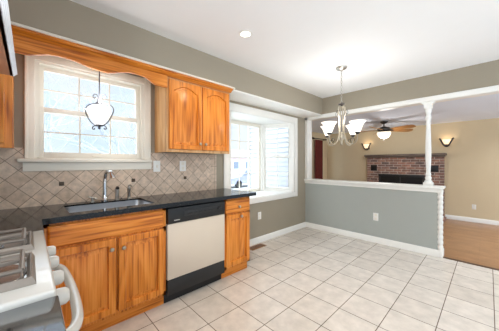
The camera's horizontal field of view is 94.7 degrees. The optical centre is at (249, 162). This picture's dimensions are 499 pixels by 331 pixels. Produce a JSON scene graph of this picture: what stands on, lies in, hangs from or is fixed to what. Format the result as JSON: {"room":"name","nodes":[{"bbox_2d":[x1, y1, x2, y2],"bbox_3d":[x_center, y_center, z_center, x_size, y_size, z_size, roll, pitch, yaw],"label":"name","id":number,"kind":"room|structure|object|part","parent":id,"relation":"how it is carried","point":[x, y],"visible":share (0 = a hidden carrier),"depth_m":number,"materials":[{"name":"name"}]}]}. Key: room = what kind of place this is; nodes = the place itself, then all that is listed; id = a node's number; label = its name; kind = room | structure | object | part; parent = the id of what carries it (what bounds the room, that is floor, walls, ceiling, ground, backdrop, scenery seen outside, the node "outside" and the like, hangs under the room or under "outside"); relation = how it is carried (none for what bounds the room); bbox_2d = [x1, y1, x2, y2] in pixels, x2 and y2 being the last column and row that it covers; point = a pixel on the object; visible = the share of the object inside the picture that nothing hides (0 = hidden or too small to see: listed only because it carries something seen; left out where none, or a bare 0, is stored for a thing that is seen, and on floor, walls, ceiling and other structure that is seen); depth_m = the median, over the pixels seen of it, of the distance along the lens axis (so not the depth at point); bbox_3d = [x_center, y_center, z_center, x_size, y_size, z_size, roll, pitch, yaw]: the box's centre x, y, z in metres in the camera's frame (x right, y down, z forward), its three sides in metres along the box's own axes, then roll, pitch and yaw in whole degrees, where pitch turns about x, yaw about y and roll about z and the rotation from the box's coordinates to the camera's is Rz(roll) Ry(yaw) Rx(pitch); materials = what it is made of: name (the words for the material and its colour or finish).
{"room":"kitchen","nodes":[
{"label":"kitchen","id":0,"kind":"room"},
{"bbox_2d":[14,53,304,238],"bbox_3d":[-0.589,0.025,3.004,4.810,2.450,0.140,0,0,-44],"label":"wall","id":1,"kind":"structure","parent":0,"point":[279,214],"depth_m":3.67,"materials":[{"name":"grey paint"}]},
{"bbox_2d":[0,74,13,147],"bbox_3d":[-1.856,-0.477,1.445,0.522,0.755,0.351,0,0,-44],"label":"upper cabinet","id":2,"kind":"object","parent":1,"relation":"attached to","point":[6,81],"visible":0.52,"depth_m":1.51,"materials":[{"name":"brown wood"}]},
{"bbox_3d":[-1.681,-0.482,1.427,0.220,0.705,0.020,0,0,-44],"label":"door","id":3,"kind":"part","parent":2,"relation":"part of","materials":[{"name":"brown wood"}]},
{"bbox_2d":[17,55,151,170],"bbox_3d":[-1.446,-0.410,2.139,1.005,0.950,0.202,0,0,-44],"label":"window","id":4,"kind":"structure","parent":1,"relation":"in","point":[35,158],"depth_m":2.02,"materials":[{"name":"beige paint"}]},
{"bbox_3d":[-1.406,-0.020,2.093,1.000,0.030,0.082,0,0,-44],"label":"sill","id":5,"kind":"part","parent":4,"relation":"part of","materials":[{"name":"beige paint"}]},
{"bbox_3d":[-1.458,-0.427,2.170,0.840,0.795,0.140,0,0,-44],"label":"frame","id":6,"kind":"part","parent":4,"relation":"part of","materials":[{"name":"beige paint"}]},
{"bbox_3d":[-1.442,-0.252,2.152,0.804,0.420,0.032,0,0,-44],"label":"sash","id":7,"kind":"part","parent":4,"relation":"part of","materials":[{"name":"beige paint"}]},
{"bbox_3d":[-1.468,-0.615,2.180,0.804,0.385,0.032,0,0,-44],"label":"sash","id":8,"kind":"part","parent":4,"relation":"part of","materials":[{"name":"beige paint"}]},
{"bbox_2d":[0,147,215,209],"bbox_3d":[-1.304,0.114,2.211,2.400,0.463,0.013,0,0,-44],"label":"tile backsplash","id":9,"kind":"structure","parent":1,"relation":"attached to","point":[19,188],"depth_m":2.09,"materials":[{"name":"beige tile"}]},
{"bbox_2d":[153,161,159,171],"bbox_3d":[-1.001,0.035,2.487,0.075,0.120,0.016,0,0,-44],"label":"light switch","id":10,"kind":"object","parent":9,"relation":"attached to","point":[156,164],"visible":1,"depth_m":2.48,"materials":[{"name":"white paint"}]},
{"bbox_2d":[180,161,185,170],"bbox_3d":[-0.784,0.035,2.701,0.078,0.120,0.008,0,0,-44],"label":"wall outlet","id":11,"kind":"object","parent":9,"relation":"attached to","point":[182,163],"visible":1,"depth_m":2.70,"materials":[{"name":"white paint"}]},
{"bbox_2d":[155,77,228,153],"bbox_3d":[-0.618,-0.482,2.633,0.795,0.745,0.351,0,0,-44],"label":"upper cabinet","id":12,"kind":"object","parent":1,"relation":"attached to","point":[189,117],"visible":0.98,"depth_m":2.44,"materials":[{"name":"brown wood"}]},
{"bbox_2d":[13,34,166,87],"bbox_3d":[-1.192,-0.796,1.896,1.055,0.117,0.020,0,0,-44],"label":"valance","id":13,"kind":"object","parent":12,"relation":"attached to","point":[22,45],"visible":0.96,"depth_m":1.78,"materials":[{"name":"brown wood"}]},
{"bbox_2d":[11,25,232,92],"bbox_3d":[-1.079,-0.875,1.975,2.377,0.040,0.066,0,0,-44],"label":"crown molding","id":14,"kind":"structure","parent":12,"relation":"attached to","point":[16,30],"depth_m":1.88,"materials":[{"name":"brown wood"}]},
{"bbox_3d":[-0.664,-0.487,2.402,0.368,0.695,0.020,0,0,-44],"label":"door","id":15,"kind":"part","parent":12,"relation":"part of","materials":[{"name":"brown wood"}]},
{"bbox_3d":[-0.386,-0.487,2.669,0.370,0.695,0.020,0,0,-44],"label":"door","id":16,"kind":"part","parent":12,"relation":"part of","materials":[{"name":"brown wood"}]},
{"bbox_2d":[223,102,297,203],"bbox_3d":[0.061,-0.075,3.941,1.725,1.720,0.647,0,0,-44],"label":"window","id":17,"kind":"structure","parent":1,"relation":"in","point":[263,120],"depth_m":4.19,"materials":[{"name":"white paint"}]},
{"bbox_3d":[-0.351,-0.101,3.482,0.100,1.260,0.608,0,0,-9],"label":"frame","id":18,"kind":"part","parent":17,"relation":"part of","materials":[{"name":"white paint"}]},
{"bbox_3d":[-0.090,-0.101,4.116,0.790,1.260,0.035,0,0,-44],"label":"sash","id":19,"kind":"part","parent":17,"relation":"part of","materials":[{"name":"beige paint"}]},
{"bbox_3d":[0.072,0.557,3.929,1.571,0.056,0.560,0,0,-44],"label":"seat","id":20,"kind":"part","parent":17,"relation":"part of","materials":[{"name":"white paint"}]},
{"bbox_3d":[0.521,-0.401,4.327,0.494,0.601,0.028,0,0,14],"label":"sash","id":21,"kind":"part","parent":17,"relation":"part of","materials":[{"name":"white paint"}]},
{"bbox_3d":[0.528,0.179,4.356,0.494,0.639,0.028,0,0,14],"label":"sash","id":22,"kind":"part","parent":17,"relation":"part of","materials":[{"name":"white paint"}]},
{"bbox_3d":[0.546,-0.101,4.342,0.594,1.260,0.100,0,0,14],"label":"frame","id":23,"kind":"part","parent":17,"relation":"part of","materials":[{"name":"white paint"}]},
{"bbox_2d":[250,222,305,245],"bbox_3d":[0.369,1.204,3.815,2.045,0.092,0.016,0,0,-44],"label":"baseboard","id":24,"kind":"structure","parent":1,"relation":"attached to","point":[262,238],"depth_m":3.89,"materials":[{"name":"white paint"}]},
{"bbox_2d":[305,120,311,178],"bbox_3d":[1.166,-0.290,4.549,0.158,1.220,0.060,0,0,-44],"label":"trim","id":25,"kind":"structure","parent":1,"relation":"attached to","point":[308,124],"depth_m":4.51,"materials":[{"name":"white paint"}]},
{"bbox_2d":[8,0,321,114],"bbox_3d":[-0.414,-1.048,2.822,4.550,0.305,0.365,0,0,-44],"label":"wall","id":26,"kind":"structure","parent":0,"point":[65,18],"depth_m":2.05,"materials":[{"name":"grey paint"}]},
{"bbox_2d":[85,71,113,129],"bbox_3d":[-1.291,-0.590,1.976,0.185,0.609,0.184,0,0,-44],"label":"pendant light","id":27,"kind":"object","parent":26,"relation":"hanging from","point":[99,114],"visible":0.98,"depth_m":1.95,"materials":[{"name":"glass"}]},
{"bbox_3d":[-1.291,-0.411,1.976,0.184,0.173,0.184,0,0,-44],"label":"lamp shade","id":28,"kind":"part","parent":27,"relation":"part of","materials":[{"name":"white glass"}]},
{"bbox_2d":[229,89,321,117],"bbox_3d":[0.454,-0.886,3.657,2.140,0.017,0.362,0,0,-44],"label":"trim","id":29,"kind":"structure","parent":26,"relation":"attached to","point":[235,95],"depth_m":3.45,"materials":[{"name":"white paint"}]},
{"bbox_2d":[305,85,498,120],"bbox_3d":[2.948,-0.869,2.698,0.166,0.067,5.200,0,0,-44],"label":"trim","id":30,"kind":"structure","parent":26,"relation":"attached to","point":[490,90],"depth_m":3.22,"materials":[{"name":"white paint"}]},
{"bbox_2d":[70,0,498,97],"bbox_3d":[1.126,-1.260,0.221,5.930,0.120,6.550,0,0,-44],"label":"ceiling","id":31,"kind":"structure","parent":0,"point":[299,44],"depth_m":2.13,"materials":[{"name":"white paint"}]},
{"bbox_2d":[239,30,251,37],"bbox_3d":[-0.037,-1.195,2.130,0.128,0.008,0.128,0,0,-44],"label":"recessed light","id":32,"kind":"object","parent":31,"relation":"in","point":[243,33],"visible":1,"depth_m":2.12,"materials":[{"name":"white paint"}]},
{"bbox_2d":[321,65,365,145],"bbox_3d":[1.156,-0.710,2.887,0.498,0.980,0.498,0,0,15],"label":"chandelier","id":33,"kind":"object","parent":31,"relation":"hanging from","point":[355,127],"visible":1,"depth_m":2.85,"materials":[{"name":"silver metal"}]},
{"bbox_3d":[0.964,-0.428,2.776,0.184,0.126,0.184,0,0,-44],"label":"lamp shade","id":34,"kind":"part","parent":33,"relation":"part of","materials":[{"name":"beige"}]},
{"bbox_3d":[1.051,-0.476,2.827,0.215,0.508,0.012,0,0,-30],"label":"arm","id":35,"kind":"part","parent":33,"relation":"part of","materials":[{"name":"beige metal"}]},
{"bbox_3d":[1.260,-0.476,2.947,0.215,0.508,0.012,0,0,-30],"label":"arm","id":36,"kind":"part","parent":33,"relation":"part of","materials":[{"name":"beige metal"}]},
{"bbox_3d":[1.348,-0.428,2.998,0.184,0.126,0.184,0,0,-44],"label":"lamp shade","id":37,"kind":"part","parent":33,"relation":"part of","materials":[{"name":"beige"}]},
{"bbox_3d":[1.216,-0.476,2.783,0.012,0.508,0.215,0,0,-30],"label":"arm","id":38,"kind":"part","parent":33,"relation":"part of","materials":[{"name":"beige metal"}]},
{"bbox_3d":[1.267,-0.428,2.695,0.184,0.126,0.184,0,0,-44],"label":"lamp shade","id":39,"kind":"part","parent":33,"relation":"part of","materials":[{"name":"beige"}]},
{"bbox_2d":[102,227,498,330],"bbox_3d":[1.213,1.350,1.046,4.700,0.200,5.220,0,0,-44],"label":"floor","id":40,"kind":"structure","parent":0,"point":[305,278],"depth_m":2.20,"materials":[{"name":"tile"}]},
{"bbox_2d":[0,227,83,330],"bbox_3d":[-0.977,0.730,0.676,0.756,1.000,0.752,0,0,-44],"label":"gas stove","id":41,"kind":"object","parent":40,"relation":"on","point":[27,263],"visible":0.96,"depth_m":0.72,"materials":[{"name":"white metal"}]},
{"bbox_2d":[0,230,56,312],"bbox_3d":[-1.007,0.348,0.647,0.663,0.033,0.752,0,0,-44],"label":"cooktop","id":42,"kind":"object","parent":41,"relation":"in","point":[42,287],"depth_m":0.66,"materials":[{"name":"white metal"}]},
{"bbox_2d":[0,296,65,330],"bbox_3d":[-0.507,0.363,0.129,0.666,0.037,0.678,0,0,-44],"label":"countertop","id":43,"kind":"structure","parent":41,"relation":"attached to","point":[46,314],"depth_m":0.51,"materials":[{"name":"black stone"}]},
{"bbox_3d":[-0.930,0.412,1.069,0.047,0.062,0.062,0,0,-44],"label":"knob","id":44,"kind":"part","parent":41,"relation":"part of","materials":[{"name":"white plastic"}]},
{"bbox_3d":[-0.819,0.412,0.954,0.047,0.062,0.062,0,0,-44],"label":"knob","id":45,"kind":"part","parent":41,"relation":"part of","materials":[{"name":"white plastic"}]},
{"bbox_3d":[-0.694,0.412,0.824,0.047,0.062,0.062,0,0,-44],"label":"knob","id":46,"kind":"part","parent":41,"relation":"part of","materials":[{"name":"white plastic"}]},
{"bbox_3d":[-0.583,0.412,0.708,0.047,0.062,0.062,0,0,-44],"label":"knob","id":47,"kind":"part","parent":41,"relation":"part of","materials":[{"name":"white plastic"}]},
{"bbox_3d":[-0.740,0.505,0.905,0.097,0.033,0.654,0,0,-44],"label":"handle","id":48,"kind":"part","parent":41,"relation":"part of","materials":[{"name":"white plastic"}]},
{"bbox_2d":[43,208,165,330],"bbox_3d":[-1.190,0.816,1.906,0.802,0.868,0.591,0,0,-44],"label":"base cabinet","id":49,"kind":"object","parent":40,"relation":"on","point":[116,263],"visible":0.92,"depth_m":1.72,"materials":[{"name":"brown wood"}]},
{"bbox_3d":[-1.146,0.845,1.596,0.387,0.560,0.020,0,0,-44],"label":"door","id":50,"kind":"part","parent":49,"relation":"part of","materials":[{"name":"brown wood"}]},
{"bbox_3d":[-1.014,0.477,1.723,0.753,0.145,0.020,0,0,-44],"label":"false drawer","id":51,"kind":"part","parent":49,"relation":"part of","materials":[{"name":"brown wood"}]},
{"bbox_3d":[-0.868,0.845,1.863,0.348,0.560,0.020,0,0,-44],"label":"door","id":52,"kind":"part","parent":49,"relation":"part of","materials":[{"name":"brown wood"}]},
{"bbox_2d":[164,200,224,302],"bbox_3d":[-0.667,0.819,2.400,0.630,0.862,0.563,0,0,-44],"label":"dishwasher","id":53,"kind":"object","parent":40,"relation":"on","point":[195,233],"visible":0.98,"depth_m":2.18,"materials":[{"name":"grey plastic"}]},
{"bbox_3d":[-0.499,1.095,2.225,0.622,0.130,0.032,0,0,-44],"label":"panel","id":54,"kind":"part","parent":53,"relation":"part of","materials":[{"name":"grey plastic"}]},
{"bbox_3d":[-0.498,0.781,2.225,0.622,0.487,0.034,0,0,-44],"label":"door panel","id":55,"kind":"part","parent":53,"relation":"part of","materials":[{"name":"beige metal"}]},
{"bbox_3d":[-0.496,0.468,2.223,0.622,0.135,0.040,0,0,-44],"label":"control panel","id":56,"kind":"part","parent":53,"relation":"part of","materials":[{"name":"black plastic"}]},
{"bbox_2d":[221,196,249,278],"bbox_3d":[-0.304,0.816,2.756,0.378,0.868,0.591,0,0,-44],"label":"base cabinet","id":57,"kind":"object","parent":40,"relation":"on","point":[237,210],"visible":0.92,"depth_m":2.56,"materials":[{"name":"brown wood"}]},
{"bbox_3d":[-0.128,0.477,2.573,0.338,0.145,0.020,0,0,-44],"label":"drawer","id":58,"kind":"part","parent":57,"relation":"part of","materials":[{"name":"brown wood"}]},
{"bbox_3d":[-0.128,0.845,2.573,0.338,0.560,0.020,0,0,-44],"label":"door","id":59,"kind":"part","parent":57,"relation":"part of","materials":[{"name":"brown wood"}]},
{"bbox_2d":[250,243,266,250],"bbox_3d":[0.111,1.246,3.423,0.300,0.007,0.125,0,0,-44],"label":"floor vent","id":60,"kind":"object","parent":40,"relation":"in","point":[260,245],"visible":0.88,"depth_m":3.42,"materials":[{"name":"brown metal"}]},
{"bbox_2d":[443,257,498,270],"bbox_3d":[3.643,1.256,1.919,0.045,0.028,3.114,0,0,-44],"label":"trim","id":61,"kind":"structure","parent":40,"relation":"on","point":[443,257],"depth_m":2.84,"materials":[{"name":"wood"}]},
{"bbox_3d":[-1.604,0.816,1.257,0.645,0.868,0.935,0,0,-44],"label":"base cabinet","id":62,"kind":"object","parent":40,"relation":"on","visible":0},
{"bbox_2d":[0,188,255,234],"bbox_3d":[-0.924,0.363,1.920,2.545,0.037,0.960,0,0,-44],"label":"countertop","id":63,"kind":"structure","parent":62,"relation":"on","point":[34,218],"depth_m":1.74,"materials":[{"name":"black stone"}]},
{"bbox_2d":[66,200,149,212],"bbox_3d":[-1.159,0.454,1.923,0.586,0.193,0.366,0,0,-44],"label":"sink","id":64,"kind":"object","parent":63,"relation":"in","point":[81,208],"visible":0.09,"depth_m":2.04,"materials":[{"name":"silver metal"}]},
{"bbox_2d":[101,170,115,200],"bbox_3d":[-1.269,0.202,2.072,0.184,0.286,0.056,0,0,29],"label":"kitchen faucet","id":65,"kind":"object","parent":63,"relation":"on","point":[111,173],"visible":1,"depth_m":2.09,"materials":[{"name":"silver metal"}]},
{"bbox_3d":[-1.299,0.157,2.087,0.098,0.196,0.032,0,0,32],"label":"spout","id":66,"kind":"part","parent":65,"relation":"part of","materials":[{"name":"silver metal"}]},
{"bbox_2d":[114,186,119,199],"bbox_3d":[-1.246,0.281,2.165,0.047,0.128,0.067,0,0,-44],"label":"sprayer","id":67,"kind":"object","parent":63,"relation":"on","point":[117,187],"visible":1,"depth_m":2.16,"materials":[{"name":"silver metal"}]},
{"bbox_2d":[126,184,131,198],"bbox_3d":[-1.166,0.276,2.234,0.043,0.138,0.076,0,0,-44],"label":"soap dispenser","id":68,"kind":"object","parent":63,"relation":"on","point":[129,185],"visible":0.98,"depth_m":2.23,"materials":[{"name":"silver metal"}]},
{"bbox_2d":[312,132,326,178],"bbox_3d":[1.416,0.245,6.944,3.540,2.510,0.150,0,0,-44],"label":"wall","id":69,"kind":"structure","parent":0,"point":[314,134],"depth_m":7.84,"materials":[{"name":"paint"}]},
{"bbox_3d":[2.318,-0.800,7.637,0.898,0.060,0.100,0,0,-44],"label":"curtain rod","id":70,"kind":"object","parent":69,"relation":"attached to","visible":0},
{"bbox_2d":[315,139,322,178],"bbox_3d":[2.301,0.305,7.597,0.480,2.130,0.048,0,0,-44],"label":"curtain","id":71,"kind":"object","parent":70,"relation":"hanging from","point":[318,143],"visible":0.73,"depth_m":7.53,"materials":[{"name":"red fabric"}]},
{"bbox_2d":[250,60,498,256],"bbox_3d":[2.379,-0.041,3.274,0.152,3.481,6.820,0,0,-44],"label":"wall","id":72,"kind":"structure","parent":0,"point":[410,217],"depth_m":3.57,"materials":[{"name":"grey paint"}]},
{"bbox_2d":[248,126,248,188],"bbox_3d":[0.004,-0.025,5.679,0.070,3.450,0.080,0,0,-44],"label":"trim","id":73,"kind":"structure","parent":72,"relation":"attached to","point":[248,126],"depth_m":5.66,"materials":[{"name":"white wood"}]},
{"bbox_2d":[304,179,445,192],"bbox_3d":[1.871,0.353,3.813,0.220,0.083,2.098,0,0,-44],"label":"trim","id":74,"kind":"structure","parent":72,"relation":"on","point":[381,185],"depth_m":3.54,"materials":[{"name":"white paint"}]},
{"bbox_2d":[421,101,435,185],"bbox_3d":[2.470,-0.262,3.174,0.104,1.148,0.160,0,0,-44],"label":"turned post","id":75,"kind":"object","parent":74,"relation":"on","point":[428,106],"visible":0.99,"depth_m":3.15,"materials":[{"name":"white paint"}]},
{"bbox_2d":[373,213,377,220],"bbox_3d":[1.981,0.845,3.606,0.008,0.120,0.075,0,0,-44],"label":"wall outlet","id":76,"kind":"object","parent":72,"relation":"attached to","point":[375,215],"visible":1,"depth_m":3.60,"materials":[{"name":"white paint"}]},
{"bbox_2d":[437,190,443,257],"bbox_3d":[2.566,0.805,3.082,0.150,0.889,0.062,0,0,-44],"label":"trim","id":77,"kind":"structure","parent":72,"relation":"attached to","point":[440,195],"depth_m":3.03,"materials":[{"name":"white paint"}]},
{"bbox_2d":[312,94,498,133],"bbox_3d":[3.780,-1.070,4.604,3.670,0.120,6.800,0,0,-44],"label":"ceiling","id":78,"kind":"structure","parent":0,"point":[487,106],"depth_m":4.89,"materials":[{"name":"white paint"}]},
{"bbox_2d":[360,121,415,138],"bbox_3d":[3.227,-0.782,5.567,1.363,0.455,1.400,0,0,-44],"label":"ceiling fan","id":79,"kind":"object","parent":78,"relation":"hanging from","point":[383,132],"visible":1,"depth_m":5.50,"materials":[{"name":"brown metal"}]},
{"bbox_3d":[3.269,-0.812,5.591,0.290,0.155,0.290,0,0,-44],"label":"motor","id":80,"kind":"part","parent":79,"relation":"part of","materials":[{"name":"brown metal"}]},
{"bbox_3d":[3.269,-0.671,5.591,0.304,0.153,0.304,0,0,-44],"label":"lamp shade","id":81,"kind":"part","parent":79,"relation":"part of","materials":[{"name":"white glass"}]},
{"bbox_3d":[3.444,-0.800,5.160,0.156,0.052,0.530,0,0,-22],"label":"blade","id":82,"kind":"part","parent":79,"relation":"part of","materials":[{"name":"brown wood"}]},
{"bbox_3d":[3.733,-0.800,5.623,0.530,0.052,0.156,0,0,-4],"label":"blade","id":83,"kind":"part","parent":79,"relation":"part of","materials":[{"name":"brown wood"}]},
{"bbox_2d":[327,118,498,220],"bbox_3d":[5.050,0.245,5.823,0.150,2.510,6.800,0,0,-44],"label":"wall","id":84,"kind":"structure","parent":0,"point":[472,157],"depth_m":5.67,"materials":[{"name":"beige paint"}]},
{"bbox_2d":[361,143,370,149],"bbox_3d":[3.604,-0.501,7.050,0.229,0.228,0.240,0,0,-7],"label":"wall sconce","id":85,"kind":"object","parent":84,"relation":"attached to","point":[367,146],"visible":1,"depth_m":7.01,"materials":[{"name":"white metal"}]},
{"bbox_2d":[439,137,453,146],"bbox_3d":[4.902,-0.511,5.697,0.229,0.228,0.240,0,0,-7],"label":"wall sconce","id":86,"kind":"object","parent":84,"relation":"attached to","point":[445,142],"visible":1,"depth_m":5.67,"materials":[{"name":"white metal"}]},
{"bbox_3d":[4.888,-0.525,5.702,0.180,0.120,0.180,0,0,-44],"label":"lamp shade","id":87,"kind":"part","parent":86,"relation":"part of","materials":[{"name":"white glass"}]},
{"bbox_2d":[445,214,498,225],"bbox_3d":[6.146,1.350,4.560,0.016,0.100,3.460,0,0,-44],"label":"baseboard","id":88,"kind":"structure","parent":84,"relation":"attached to","point":[469,219],"depth_m":5.43,"materials":[{"name":"white paint"}]},
{"bbox_2d":[443,219,498,268],"bbox_3d":[3.731,1.450,4.467,3.670,0.100,6.670,0,0,-44],"label":"floor","id":89,"kind":"structure","parent":0,"point":[472,242],"depth_m":4.05,"materials":[{"name":"brown wood"}]},
{"bbox_2d":[364,153,446,221],"bbox_3d":[4.117,0.578,6.289,0.550,1.645,1.915,0,0,-44],"label":"brick fireplace","id":90,"kind":"object","parent":89,"relation":"on","point":[386,168],"visible":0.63,"depth_m":6.33,"materials":[{"name":"red brick"}]},
{"bbox_2d":[371,165,376,170],"bbox_3d":[3.749,0.145,6.924,0.022,0.170,0.170,0,0,-44],"label":"air vent","id":91,"kind":"object","parent":90,"relation":"attached to","point":[373,167],"depth_m":6.91,"materials":[{"name":"black metal"}]},
{"bbox_3d":[4.040,0.885,6.628,0.008,0.990,0.490,0,0,-44],"label":"glass door","id":92,"kind":"part","parent":90,"relation":"part of","materials":[{"name":"black glass"}]},
{"bbox_3d":[4.228,0.860,6.434,0.050,1.080,1.104,0,0,-44],"label":"firebox frame","id":93,"kind":"part","parent":90,"relation":"part of","materials":[{"name":"black metal"}]},
{"bbox_3d":[4.404,0.885,6.249,0.008,0.990,0.505,0,0,-44],"label":"glass door","id":94,"kind":"part","parent":90,"relation":"part of","materials":[{"name":"black glass"}]},
{"bbox_2d":[431,165,438,171],"bbox_3d":[4.739,0.145,5.892,0.022,0.170,0.170,0,0,-44],"label":"air vent","id":95,"kind":"object","parent":90,"relation":"attached to","point":[434,168],"depth_m":5.87,"materials":[{"name":"black metal"}]},
{"bbox_3d":[-1.623,0.025,0.702,0.130,2.450,1.750,0,0,-44],"label":"wall","id":96,"kind":"structure","parent":0,"visible":0},
{"bbox_2d":[0,0,16,75],"bbox_3d":[-1.098,-0.497,0.668,0.571,0.095,0.935,0,0,-44],"label":"range hood","id":97,"kind":"object","parent":96,"relation":"attached to","point":[8,66],"visible":1,"depth_m":0.88,"materials":[{"name":"grey metal"}]},
{"bbox_2d":[11,21,234,88],"bbox_3d":[-1.043,-0.906,1.953,2.400,0.023,0.018,0,0,-44],"label":"trim","id":98,"kind":"structure","parent":96,"relation":"attached to","point":[12,22],"depth_m":1.84,"materials":[{"name":"beige paint"}]},
{"label":"outside","id":99,"kind":"structure","parent":0,"visible":0},
{"bbox_2d":[231,183,247,189],"bbox_3d":[-17.143,1.950,28.696,105.000,0.200,59.860,0,0,-44],"label":"floor","id":100,"kind":"structure","parent":99,"point":[244,186],"depth_m":17.35,"materials":[{"name":"white"}]},
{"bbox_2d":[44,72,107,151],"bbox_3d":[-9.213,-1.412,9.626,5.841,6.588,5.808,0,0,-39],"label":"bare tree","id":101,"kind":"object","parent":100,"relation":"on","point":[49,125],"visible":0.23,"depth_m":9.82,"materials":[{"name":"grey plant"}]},
{"bbox_2d":[44,91,112,151],"bbox_3d":[-5.428,-0.448,5.124,3.969,4.672,4.522,0,0,-36],"label":"bare tree","id":102,"kind":"object","parent":100,"relation":"on","point":[57,130],"visible":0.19,"depth_m":4.92,"materials":[{"name":"grey plant"}]},
{"bbox_2d":[44,75,135,153],"bbox_3d":[-5.319,-0.906,8.910,5.210,5.566,3.334,0,0,-35],"label":"bare tree","id":103,"kind":"object","parent":100,"relation":"on","point":[116,142],"visible":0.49,"depth_m":8.54,"materials":[{"name":"grey plant"}]},
{"bbox_2d":[96,87,135,153],"bbox_3d":[-6.609,-1.456,13.157,5.723,6.725,5.652,0,0,-3],"label":"bare tree","id":104,"kind":"object","parent":100,"relation":"on","point":[130,116],"visible":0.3,"depth_m":13.83,"materials":[{"name":"grey plant"}]},
{"bbox_2d":[231,149,247,169],"bbox_3d":[-1.908,-0.150,36.290,10.300,4.000,6.800,0,0,-44],"label":"house","id":105,"kind":"structure","parent":100,"relation":"on","point":[234,152],"depth_m":33.10,"materials":[{"name":"white"}]},
{"bbox_3d":[-1.871,0.400,32.063,0.940,1.140,0.030,0,0,-44],"label":"pane","id":106,"kind":"part","parent":105,"relation":"part of","materials":[{"name":"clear glass"}]},
{"bbox_2d":[231,168,247,187],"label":"window","id":107,"kind":"structure","parent":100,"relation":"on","point":[243,177],"depth_m":17.18,"materials":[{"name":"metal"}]}
]}

